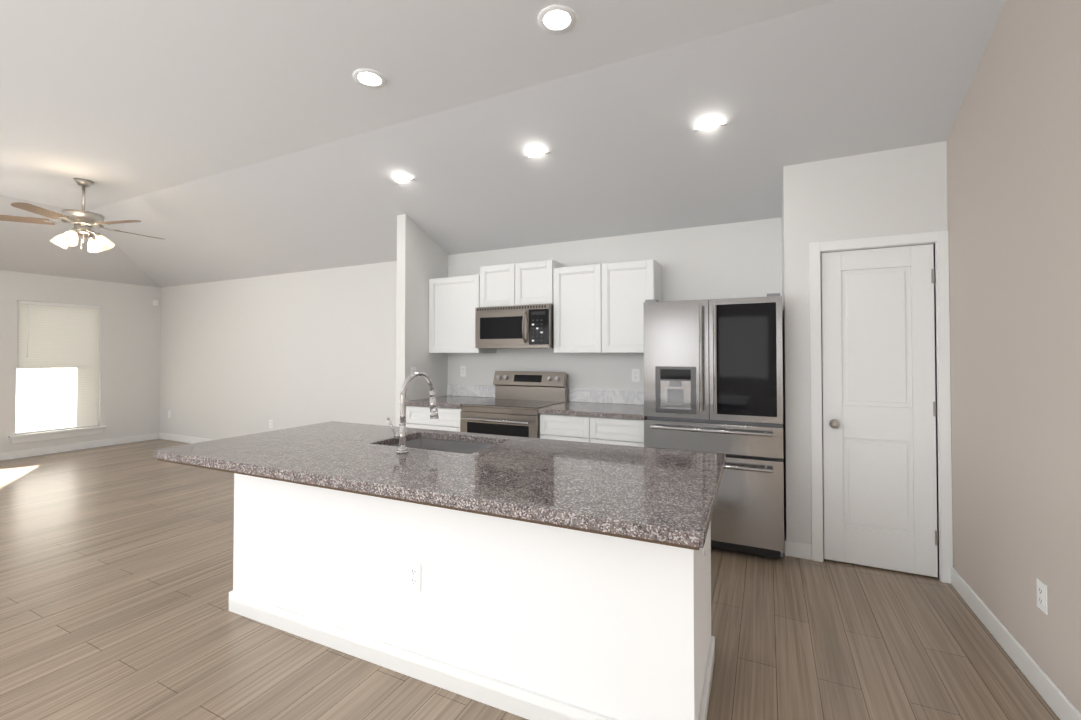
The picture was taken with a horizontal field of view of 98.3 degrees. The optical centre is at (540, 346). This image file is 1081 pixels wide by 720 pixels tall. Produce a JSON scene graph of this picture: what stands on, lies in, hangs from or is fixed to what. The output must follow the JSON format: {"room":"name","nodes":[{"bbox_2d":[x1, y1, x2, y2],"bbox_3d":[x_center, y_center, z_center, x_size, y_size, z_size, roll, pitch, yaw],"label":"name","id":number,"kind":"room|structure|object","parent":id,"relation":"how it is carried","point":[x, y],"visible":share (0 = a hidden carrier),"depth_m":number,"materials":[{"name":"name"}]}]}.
{"room":"kitchen","nodes":[
{"label":"kitchen","id":0,"kind":"room"},
{"bbox_2d":[0,270,160,452],"bbox_3d":[-7.858,-0.246,4.165,0.130,3.350,7.600,0,-1,26],"label":"wall","id":1,"kind":"structure","parent":0,"point":[129,359],"depth_m":6.98,"materials":[{"name":"white paint"}]},
{"bbox_2d":[15,303,99,432],"bbox_3d":[-6.740,0.276,6.527,0.070,1.760,0.860,0,-1,26],"label":"window","id":2,"kind":"structure","parent":1,"relation":"in","point":[16,364],"depth_m":6.15,"materials":[{"name":"white"}]},
{"bbox_2d":[15,300,100,433],"bbox_3d":[-6.681,0.275,6.499,0.050,1.753,0.844,0,-1,26],"label":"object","id":3,"kind":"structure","parent":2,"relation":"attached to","point":[57,378],"depth_m":6.47,"materials":[{"name":"white fabric"}]},
{"bbox_2d":[8,425,106,443],"bbox_3d":[-6.657,1.213,6.472,0.105,0.115,0.980,0,-1,26],"label":"window sill","id":4,"kind":"structure","parent":1,"relation":"attached to","point":[42,436],"depth_m":6.42,"materials":[{"name":"white wood"}]},
{"bbox_2d":[0,433,155,460],"bbox_3d":[-7.757,1.380,4.180,0.018,0.100,7.440,0,-1,26],"label":"baseboard","id":5,"kind":"structure","parent":1,"relation":"attached to","point":[122,440],"depth_m":6.59,"materials":[{"name":"white wood"}]},
{"bbox_2d":[153,300,158,305],"bbox_3d":[-6.164,-0.704,7.486,0.034,0.090,0.060,0,-1,26],"label":"sensor","id":6,"kind":"object","parent":1,"relation":"attached to","point":[155,302],"visible":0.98,"depth_m":7.48,"materials":[{"name":"white plastic"}]},
{"bbox_2d":[396,214,447,426],"bbox_3d":[-1.200,-0.036,4.791,0.110,2.950,0.670,0,-1,26],"label":"wall","id":7,"kind":"structure","parent":0,"point":[422,257],"depth_m":4.61,"materials":[{"name":"white paint"}]},
{"bbox_2d":[411,367,415,378],"bbox_3d":[-1.241,0.256,4.568,0.006,0.114,0.070,0,-1,26],"label":"outlet","id":8,"kind":"object","parent":7,"relation":"attached to","point":[413,369],"visible":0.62,"depth_m":4.56,"materials":[{"name":"white plastic"}]},
{"bbox_2d":[159,218,782,459],"bbox_3d":[-1.701,-0.225,5.481,10.070,3.350,0.130,0,-1,26],"label":"wall","id":9,"kind":"structure","parent":0,"point":[246,356],"depth_m":5.77,"materials":[{"name":"white paint"}]},
{"bbox_2d":[156,432,211,443],"bbox_3d":[-3.615,1.413,6.299,5.570,0.100,0.018,0,-1,26],"label":"baseboard","id":10,"kind":"structure","parent":9,"relation":"attached to","point":[187,439],"depth_m":7.25,"materials":[{"name":"white wood"}]},
{"bbox_2d":[269,420,272,427],"bbox_3d":[-3.653,1.048,6.329,0.070,0.114,0.006,0,-1,26],"label":"outlet","id":11,"kind":"object","parent":9,"relation":"attached to","point":[270,423],"visible":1,"depth_m":6.33,"materials":[{"name":"white plastic"}]},
{"bbox_2d":[429,272,495,352],"bbox_3d":[-0.799,-0.314,4.791,0.612,0.762,0.325,0,-1,26],"label":"upper cabinet","id":12,"kind":"object","parent":9,"relation":"attached to","point":[453,301],"depth_m":4.65,"materials":[{"name":"white wood"}]},
{"bbox_2d":[460,366,465,376],"bbox_3d":[-0.824,0.262,4.973,0.070,0.114,0.006,0,-1,26],"label":"electrical outlet","id":13,"kind":"object","parent":9,"relation":"attached to","point":[462,371],"visible":1,"depth_m":4.97,"materials":[{"name":"white plastic"}]},
{"bbox_2d":[480,263,520,306],"bbox_3d":[-0.318,-0.576,4.562,0.447,0.398,0.325,0,-1,26],"label":"upper cabinet","id":14,"kind":"object","parent":9,"relation":"attached to","point":[500,284],"depth_m":4.42,"materials":[{"name":"white wood"}]},
{"bbox_2d":[475,304,553,348],"bbox_3d":[-0.201,-0.179,4.420,0.765,0.388,0.470,0,-1,26],"label":"microwave","id":15,"kind":"object","parent":14,"relation":"attached to","point":[518,327],"visible":0.98,"depth_m":4.24,"materials":[{"name":"silver metal"}]},
{"bbox_2d":[521,260,561,304],"bbox_3d":[-0.022,-0.578,4.419,0.446,0.398,0.325,0,-1,26],"label":"upper cabinet","id":16,"kind":"object","parent":9,"relation":"attached to","point":[537,276],"depth_m":4.25,"materials":[{"name":"white wood"}]},
{"bbox_2d":[552,263,608,352],"bbox_3d":[0.412,-0.323,4.205,0.507,0.762,0.325,0,-1,26],"label":"upper cabinet","id":17,"kind":"object","parent":9,"relation":"attached to","point":[598,308],"depth_m":4.06,"materials":[{"name":"white wood"}]},
{"bbox_2d":[609,260,661,352],"bbox_3d":[0.761,-0.326,4.036,0.506,0.762,0.325,0,-1,26],"label":"upper cabinet","id":18,"kind":"object","parent":9,"relation":"attached to","point":[631,283],"depth_m":3.88,"materials":[{"name":"white wood"}]},
{"bbox_2d":[632,369,639,381],"bbox_3d":[0.848,0.254,4.164,0.070,0.114,0.006,0,-1,26],"label":"electrical outlet","id":19,"kind":"object","parent":9,"relation":"attached to","point":[635,375],"visible":1,"depth_m":4.16,"materials":[{"name":"white plastic"}]},
{"bbox_2d":[0,0,1005,287],"bbox_3d":[-3.362,-1.388,2.098,9.840,0.690,7.500,0,-1,26],"label":"ceiling","id":20,"kind":"structure","parent":0,"point":[212,140],"depth_m":3.09,"materials":[{"name":"white paint"}]},
{"bbox_2d":[0,178,164,252],"bbox_3d":[-4.415,-1.274,4.577,1.263,0.679,1.231,0,-1,26],"label":"fan","id":21,"kind":"object","parent":20,"relation":"hanging from","point":[83,222],"visible":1,"depth_m":4.45,"materials":[{"name":"silver metal"}]},
{"bbox_2d":[352,69,385,88],"bbox_3d":[-1.045,-1.636,2.856,0.196,0.009,0.196,0,-1,26],"label":"recessed light","id":22,"kind":"object","parent":20,"relation":"in","point":[370,78],"visible":0.98,"depth_m":2.85,"materials":[{"name":"white"}]},
{"bbox_2d":[394,179,413,183],"bbox_3d":[-1.163,-1.422,4.021,0.196,0.080,0.183,0,-1,26],"label":"recessed light","id":23,"kind":"object","parent":20,"relation":"in","point":[403,181],"visible":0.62,"depth_m":3.95,"materials":[{"name":"white"}]},
{"bbox_2d":[525,152,549,157],"bbox_3d":[-0.021,-1.426,3.479,0.196,0.080,0.183,0,-1,26],"label":"recessed light","id":24,"kind":"object","parent":20,"relation":"in","point":[537,154],"visible":0.67,"depth_m":3.41,"materials":[{"name":"white"}]},
{"bbox_2d":[538,5,576,33],"bbox_3d":[0.083,-1.644,2.352,0.196,0.009,0.196,0,-1,26],"label":"recessed light","id":25,"kind":"object","parent":20,"relation":"in","point":[556,19],"visible":1,"depth_m":2.35,"materials":[{"name":"white plastic"}]},
{"bbox_2d":[694,124,725,131],"bbox_3d":[1.093,-1.409,3.009,0.196,0.080,0.183,0,-1,26],"label":"recessed light","id":26,"kind":"object","parent":20,"relation":"in","point":[709,127],"visible":0.73,"depth_m":2.94,"materials":[{"name":"white"}]},
{"bbox_2d":[0,439,1059,719],"bbox_3d":[-3.355,1.446,2.034,10.110,0.100,7.770,0,-1,26],"label":"floor","id":27,"kind":"structure","parent":0,"point":[116,573],"depth_m":2.26,"materials":[{"name":"brown wood"}]},
{"bbox_2d":[406,384,494,431],"bbox_3d":[-0.858,0.918,4.602,0.654,1.036,0.683,0,-1,26],"label":"base cabinet","id":28,"kind":"object","parent":27,"relation":"on","point":[449,405],"visible":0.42,"depth_m":4.41,"materials":[{"name":"white wood"}]},
{"bbox_2d":[229,438,714,719],"bbox_3d":[-0.439,0.962,2.292,2.378,0.876,0.659,0,-1,25],"label":"kitchen island","id":29,"kind":"object","parent":27,"relation":"on","point":[529,620],"visible":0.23,"depth_m":1.85,"materials":[{"name":"white paint"}]},
{"bbox_2d":[407,561,420,591],"bbox_3d":[-0.537,0.976,1.985,0.070,0.114,0.006,0,-1,25],"label":"outlet","id":30,"kind":"object","parent":29,"relation":"attached to","point":[413,576],"visible":1,"depth_m":1.98,"materials":[{"name":"white plastic"}]},
{"bbox_2d":[153,421,725,549],"bbox_3d":[-0.493,0.510,2.150,2.455,0.052,1.026,0,-1,25],"label":"island countertop","id":31,"kind":"structure","parent":29,"relation":"on","point":[668,497],"depth_m":1.77,"materials":[{"name":"stone"}]},
{"bbox_2d":[387,372,438,453],"bbox_3d":[-0.608,0.302,2.251,0.109,0.365,0.282,0,-1,25],"label":"faucet","id":32,"kind":"object","parent":31,"relation":"on","point":[400,435],"visible":1,"depth_m":2.14,"materials":[{"name":"silver metal"}]},
{"bbox_2d":[702,543,704,565],"bbox_3d":[0.629,0.772,1.794,0.006,0.114,0.070,0,-1,24],"label":"outlet","id":33,"kind":"object","parent":29,"relation":"attached to","point":[703,555],"visible":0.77,"depth_m":1.76,"materials":[{"name":"white"}]},
{"bbox_2d":[460,371,567,437],"bbox_3d":[-0.240,0.833,4.247,0.762,1.195,0.725,0,-1,26],"label":"range","id":34,"kind":"object","parent":27,"relation":"on","point":[517,403],"visible":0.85,"depth_m":4.14,"materials":[{"name":"silver metal"}]},
{"bbox_2d":[538,389,646,446],"bbox_3d":[0.522,0.908,3.935,0.875,1.036,0.683,0,-1,26],"label":"base cabinet","id":35,"kind":"object","parent":27,"relation":"on","point":[615,417],"visible":0.46,"depth_m":3.73,"materials":[{"name":"white wood"}]},
{"bbox_2d":[643,293,783,558],"bbox_3d":[1.297,0.539,3.491,0.900,1.760,0.778,0,-1,26],"label":"fridge","id":36,"kind":"object","parent":27,"relation":"on","point":[713,375],"visible":0.9,"depth_m":3.14,"materials":[{"name":"silver metal"}]},
{"bbox_2d":[781,141,947,580],"bbox_3d":[2.177,-0.060,3.236,0.875,2.950,0.530,0,-1,26],"label":"wall","id":37,"kind":"structure","parent":0,"point":[899,191],"depth_m":3.10,"materials":[{"name":"white paint"}]},
{"bbox_2d":[784,522,791,556],"bbox_3d":[1.746,1.367,3.343,0.014,0.100,0.414,0,-1,26],"label":"baseboard","id":38,"kind":"structure","parent":37,"relation":"attached to","point":[787,544],"depth_m":3.15,"materials":[{"name":"white wood"}]},
{"bbox_2d":[821,244,937,576],"bbox_3d":[2.130,0.386,2.953,0.593,2.025,0.102,0,-1,26],"label":"pantry door","id":39,"kind":"structure","parent":37,"relation":"in","point":[879,414],"depth_m":2.96,"materials":[{"name":"white wood"}]},
{"bbox_2d":[809,230,952,583],"bbox_3d":[2.148,0.358,3.000,0.725,2.106,0.128,0,-1,26],"label":"door frame","id":40,"kind":"structure","parent":37,"relation":"attached to","point":[940,239],"depth_m":2.85,"materials":[{"name":"white wood"}]},
{"bbox_2d":[946,0,1080,712],"bbox_3d":[1.091,-0.313,-0.161,0.130,3.350,7.600,0,-1,26],"label":"wall","id":41,"kind":"structure","parent":0,"point":[1013,143],"depth_m":2.01,"materials":[{"name":"beige paint"}]},
{"bbox_2d":[950,567,1080,719],"bbox_3d":[0.940,1.309,-0.327,0.018,0.100,6.896,0,-1,26],"label":"baseboard","id":42,"kind":"structure","parent":41,"relation":"attached to","point":[1058,702],"depth_m":2.03,"materials":[{"name":"white wood"}]},
{"bbox_2d":[1036,578,1047,614],"bbox_3d":[2.006,0.999,1.870,0.006,0.114,0.070,0,-1,26],"label":"outlet","id":43,"kind":"object","parent":41,"relation":"attached to","point":[1042,596],"visible":1,"depth_m":1.86,"materials":[{"name":"white plastic"}]}
]}

